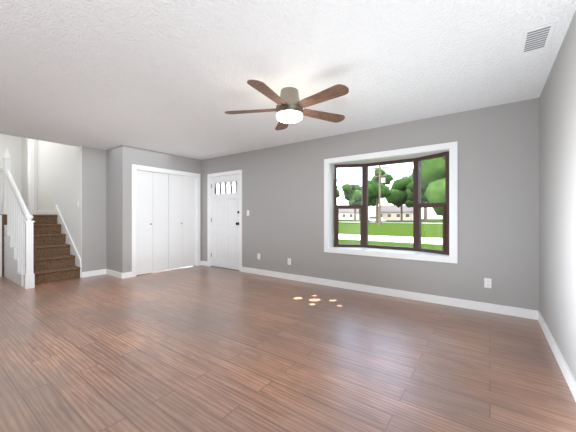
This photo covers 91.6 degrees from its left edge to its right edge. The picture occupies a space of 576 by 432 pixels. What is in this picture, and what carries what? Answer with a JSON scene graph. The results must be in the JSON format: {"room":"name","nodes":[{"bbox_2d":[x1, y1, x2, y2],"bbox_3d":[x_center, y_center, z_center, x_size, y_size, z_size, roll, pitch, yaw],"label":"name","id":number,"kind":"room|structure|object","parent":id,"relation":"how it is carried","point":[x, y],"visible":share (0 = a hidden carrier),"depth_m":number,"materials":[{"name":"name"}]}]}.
{"room":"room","nodes":[
{"label":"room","id":0,"kind":"room"},
{"bbox_2d":[0,214,31,276],"bbox_3d":[-6.679,0.555,6.153,3.168,1.170,1.767,0,0,36],"label":"floor","id":1,"kind":"structure","parent":0,"point":[4,219],"depth_m":5.27,"materials":[{"name":"brown carpet"}]},
{"bbox_2d":[0,134,36,210],"bbox_3d":[-6.726,-1.255,6.189,0.150,2.450,1.770,0,0,36],"label":"wall","id":2,"kind":"structure","parent":0,"point":[12,145],"depth_m":6.55,"materials":[{"name":"white paint"}]},
{"bbox_2d":[28,139,33,214],"bbox_3d":[-6.517,-1.080,6.463,0.168,2.100,0.960,0,0,36],"label":"door frame","id":3,"kind":"structure","parent":2,"relation":"attached to","point":[31,176],"depth_m":6.78,"materials":[{"name":"white wood"}]},
{"bbox_2d":[0,132,79,276],"bbox_3d":[-7.086,-0.670,4.476,4.470,3.620,4.970,0,0,36],"label":"wall","id":4,"kind":"structure","parent":0,"point":[1,215],"depth_m":5.16,"materials":[{"name":"white paint"}]},
{"bbox_2d":[22,138,118,277],"bbox_3d":[-5.264,-0.670,6.540,5.010,3.620,0.510,0,0,36],"label":"wall","id":5,"kind":"structure","parent":0,"point":[69,177],"depth_m":5.43,"materials":[{"name":"grey paint"}]},
{"bbox_2d":[35,210,53,214],"bbox_3d":[-5.618,-0.080,6.468,1.320,0.100,0.020,0,0,36],"label":"baseboard","id":6,"kind":"structure","parent":5,"relation":"attached to","point":[43,212],"depth_m":6.42,"materials":[{"name":"white wood"}]},
{"bbox_2d":[82,269,104,277],"bbox_3d":[-3.706,1.090,5.329,0.014,0.100,0.370,0,0,36],"label":"baseboard","id":7,"kind":"structure","parent":5,"relation":"attached to","point":[96,272],"depth_m":5.33,"materials":[{"name":"white wood"}]},
{"bbox_2d":[105,269,123,277],"bbox_3d":[-3.298,1.090,5.305,0.704,0.100,0.014,0,0,36],"label":"baseboard","id":8,"kind":"structure","parent":5,"relation":"attached to","point":[109,272],"depth_m":5.27,"materials":[{"name":"white wood"}]},
{"bbox_2d":[119,145,201,272],"bbox_3d":[-2.576,-0.080,5.856,0.150,2.440,1.725,0,0,36],"label":"wall","id":9,"kind":"structure","parent":0,"point":[129,156],"depth_m":5.21,"materials":[{"name":"grey paint"}]},
{"bbox_2d":[132,164,199,276],"bbox_3d":[-2.535,0.085,5.897,0.168,2.110,1.520,0,0,36],"label":"trim","id":10,"kind":"structure","parent":9,"relation":"attached to","point":[135,168],"depth_m":5.45,"materials":[{"name":"white wood"}]},
{"bbox_2d":[137,170,195,274],"bbox_3d":[-2.507,0.123,5.877,0.062,2.003,1.352,0,0,36],"label":"bifold closet door","id":11,"kind":"structure","parent":9,"relation":"in","point":[166,221],"depth_m":5.82,"materials":[{"name":"white wood"}]},
{"bbox_2d":[0,265,575,431],"bbox_3d":[-3.736,1.190,3.376,11.190,0.100,7.405,0,0,36],"label":"floor","id":12,"kind":"structure","parent":0,"point":[200,348],"depth_m":2.19,"materials":[{"name":"brown wood"}]},
{"bbox_2d":[0,149,80,288],"bbox_3d":[-5.120,-0.087,5.611,3.120,2.455,0.822,0,0,36],"label":"staircase","id":13,"kind":"structure","parent":12,"relation":"on","point":[39,249],"depth_m":5.08,"materials":[{"name":"brown carpet"}]},
{"bbox_2d":[0,0,575,159],"bbox_3d":[-1.923,-1.375,2.068,6.720,0.150,7.405,0,0,36],"label":"ceiling","id":14,"kind":"structure","parent":0,"point":[173,77],"depth_m":2.40,"materials":[{"name":"white paint"}]},
{"bbox_2d":[225,80,348,129],"bbox_3d":[0.022,-1.144,2.870,1.324,0.312,1.324,0,0,36],"label":"fan","id":15,"kind":"object","parent":14,"relation":"hanging from","point":[290,106],"visible":1,"depth_m":2.80,"materials":[{"name":"brown wood"}]},
{"bbox_2d":[519,21,556,55],"bbox_3d":[1.826,-1.295,2.062,0.170,0.010,0.360,0,0,36],"label":"ceiling vent","id":16,"kind":"object","parent":14,"relation":"in","point":[538,38],"visible":1,"depth_m":2.04,"materials":[{"name":"white metal"}]},
{"bbox_2d":[202,98,538,310],"bbox_3d":[0.417,-0.080,4.853,6.180,2.440,0.150,0,0,36],"label":"wall","id":17,"kind":"structure","parent":0,"point":[498,196],"depth_m":3.67,"materials":[{"name":"grey paint"}]},
{"bbox_2d":[207,170,241,271],"bbox_3d":[-1.334,0.095,6.117,1.090,2.090,0.188,0,0,36],"label":"door frame","id":18,"kind":"structure","parent":17,"relation":"attached to","point":[227,173],"depth_m":6.15,"materials":[{"name":"white wood"}]},
{"bbox_2d":[211,174,238,269],"bbox_3d":[-1.367,0.127,6.075,0.942,2.002,0.115,0,0,36],"label":"front door","id":19,"kind":"structure","parent":17,"relation":"in","point":[224,221],"depth_m":6.08,"materials":[{"name":"white wood"}]},
{"bbox_2d":[242,267,536,319],"bbox_3d":[0.899,1.090,4.405,4.535,0.100,0.014,0,0,36],"label":"baseboard","id":20,"kind":"structure","parent":17,"relation":"attached to","point":[529,314],"depth_m":3.83,"materials":[{"name":"white wood"}]},
{"bbox_2d":[324,141,457,262],"bbox_3d":[1.488,-0.095,4.238,1.885,2.130,0.445,0,0,36],"label":"bay window","id":21,"kind":"structure","parent":17,"relation":"in","point":[417,156],"depth_m":4.13,"materials":[{"name":"white wood"}]},
{"bbox_2d":[484,278,491,287],"bbox_3d":[2.382,0.800,3.337,0.070,0.114,0.008,0,0,36],"label":"electrical outlet","id":22,"kind":"object","parent":17,"relation":"attached to","point":[487,282],"visible":1,"depth_m":3.34,"materials":[{"name":"white plastic"}]},
{"bbox_2d":[539,11,575,379],"bbox_3d":[0.697,-0.080,0.086,0.150,2.440,7.255,0,0,36],"label":"wall","id":23,"kind":"structure","parent":0,"point":[557,203],"depth_m":2.18,"materials":[{"name":"grey paint"}]},
{"bbox_2d":[537,311,575,401],"bbox_3d":[0.674,1.090,0.195,0.014,0.100,7.105,0,0,36],"label":"baseboard","id":24,"kind":"structure","parent":23,"relation":"attached to","point":[567,373],"depth_m":2.12,"materials":[{"name":"white wood"}]},
{"label":"outside","id":25,"kind":"structure","parent":0,"visible":0},
{"bbox_2d":[339,219,442,249],"bbox_3d":[48.047,1.590,66.619,240.000,0.200,155.725,0,0,36],"label":"ground","id":26,"kind":"structure","parent":25,"point":[374,228],"depth_m":28.77,"materials":[{"name":"green plant"}]},
{"bbox_2d":[339,209,358,219],"bbox_3d":[23.773,-1.210,114.164,13.800,5.400,9.800,0,0,36],"label":"house","id":27,"kind":"structure","parent":26,"relation":"on","point":[345,213],"depth_m":109.29,"materials":[{"name":"grey concrete"}]},
{"bbox_2d":[342,184,361,220],"bbox_3d":[18.511,-3.650,76.636,6.805,10.281,7.919,0,0,36],"label":"tree","id":28,"kind":"object","parent":26,"relation":"on","point":[355,193],"depth_m":75.15,"materials":[{"name":"green plant"}]},
{"bbox_2d":[345,184,370,219],"bbox_3d":[24.592,-4.736,96.597,9.228,12.452,12.097,0,0,36],"label":"tree","id":29,"kind":"object","parent":26,"relation":"on","point":[357,186],"depth_m":93.07,"materials":[{"name":"green plant"}]},
{"bbox_2d":[371,166,388,225],"bbox_3d":[13.664,-3.935,41.682,2.600,10.850,0.500,0,0,36],"label":"pole","id":30,"kind":"object","parent":26,"relation":"on","point":[380,178],"depth_m":41.54,"materials":[{"name":"brown wood"}]},
{"bbox_2d":[368,168,393,222],"bbox_3d":[17.914,-4.113,57.958,6.472,11.205,7.955,0,0,36],"label":"tree","id":31,"kind":"object","parent":26,"relation":"on","point":[372,185],"depth_m":56.38,"materials":[{"name":"green plant"}]},
{"bbox_2d":[339,222,442,244],"bbox_3d":[24.715,1.480,34.267,240.000,0.020,51.500,0,0,36],"label":"street","id":32,"kind":"structure","parent":26,"relation":"on","point":[388,239],"depth_m":18.29,"materials":[{"name":"concrete"}]},
{"bbox_2d":[368,216,385,221],"bbox_3d":[19.855,0.763,63.942,4.400,1.387,1.750,0,0,36],"label":"car","id":33,"kind":"object","parent":32,"relation":"on","point":[370,219],"depth_m":63.35,"materials":[{"name":"white paint"}]},
{"bbox_2d":[375,205,412,219],"bbox_3d":[39.229,-1.210,100.550,12.800,5.400,9.800,0,0,36],"label":"house","id":34,"kind":"structure","parent":26,"relation":"on","point":[395,209],"depth_m":97.15,"materials":[{"name":"beige"}]},
{"bbox_2d":[386,175,412,220],"bbox_3d":[33.541,-5.220,80.532,9.734,13.420,10.101,0,0,36],"label":"tree","id":35,"kind":"object","parent":26,"relation":"on","point":[396,185],"depth_m":79.66,"materials":[{"name":"green plant"}]},
{"bbox_2d":[406,180,428,221],"bbox_3d":[32.590,-4.950,67.593,8.461,12.880,9.234,0,0,36],"label":"tree","id":36,"kind":"object","parent":26,"relation":"on","point":[423,197],"depth_m":67.12,"materials":[{"name":"green plant"}]},
{"bbox_2d":[411,156,444,215],"bbox_3d":[5.188,-1.605,7.797,3.134,6.191,3.225,0,0,36],"label":"tree","id":37,"kind":"object","parent":26,"relation":"on","point":[434,183],"depth_m":7.39,"materials":[{"name":"green plant"}]}
]}

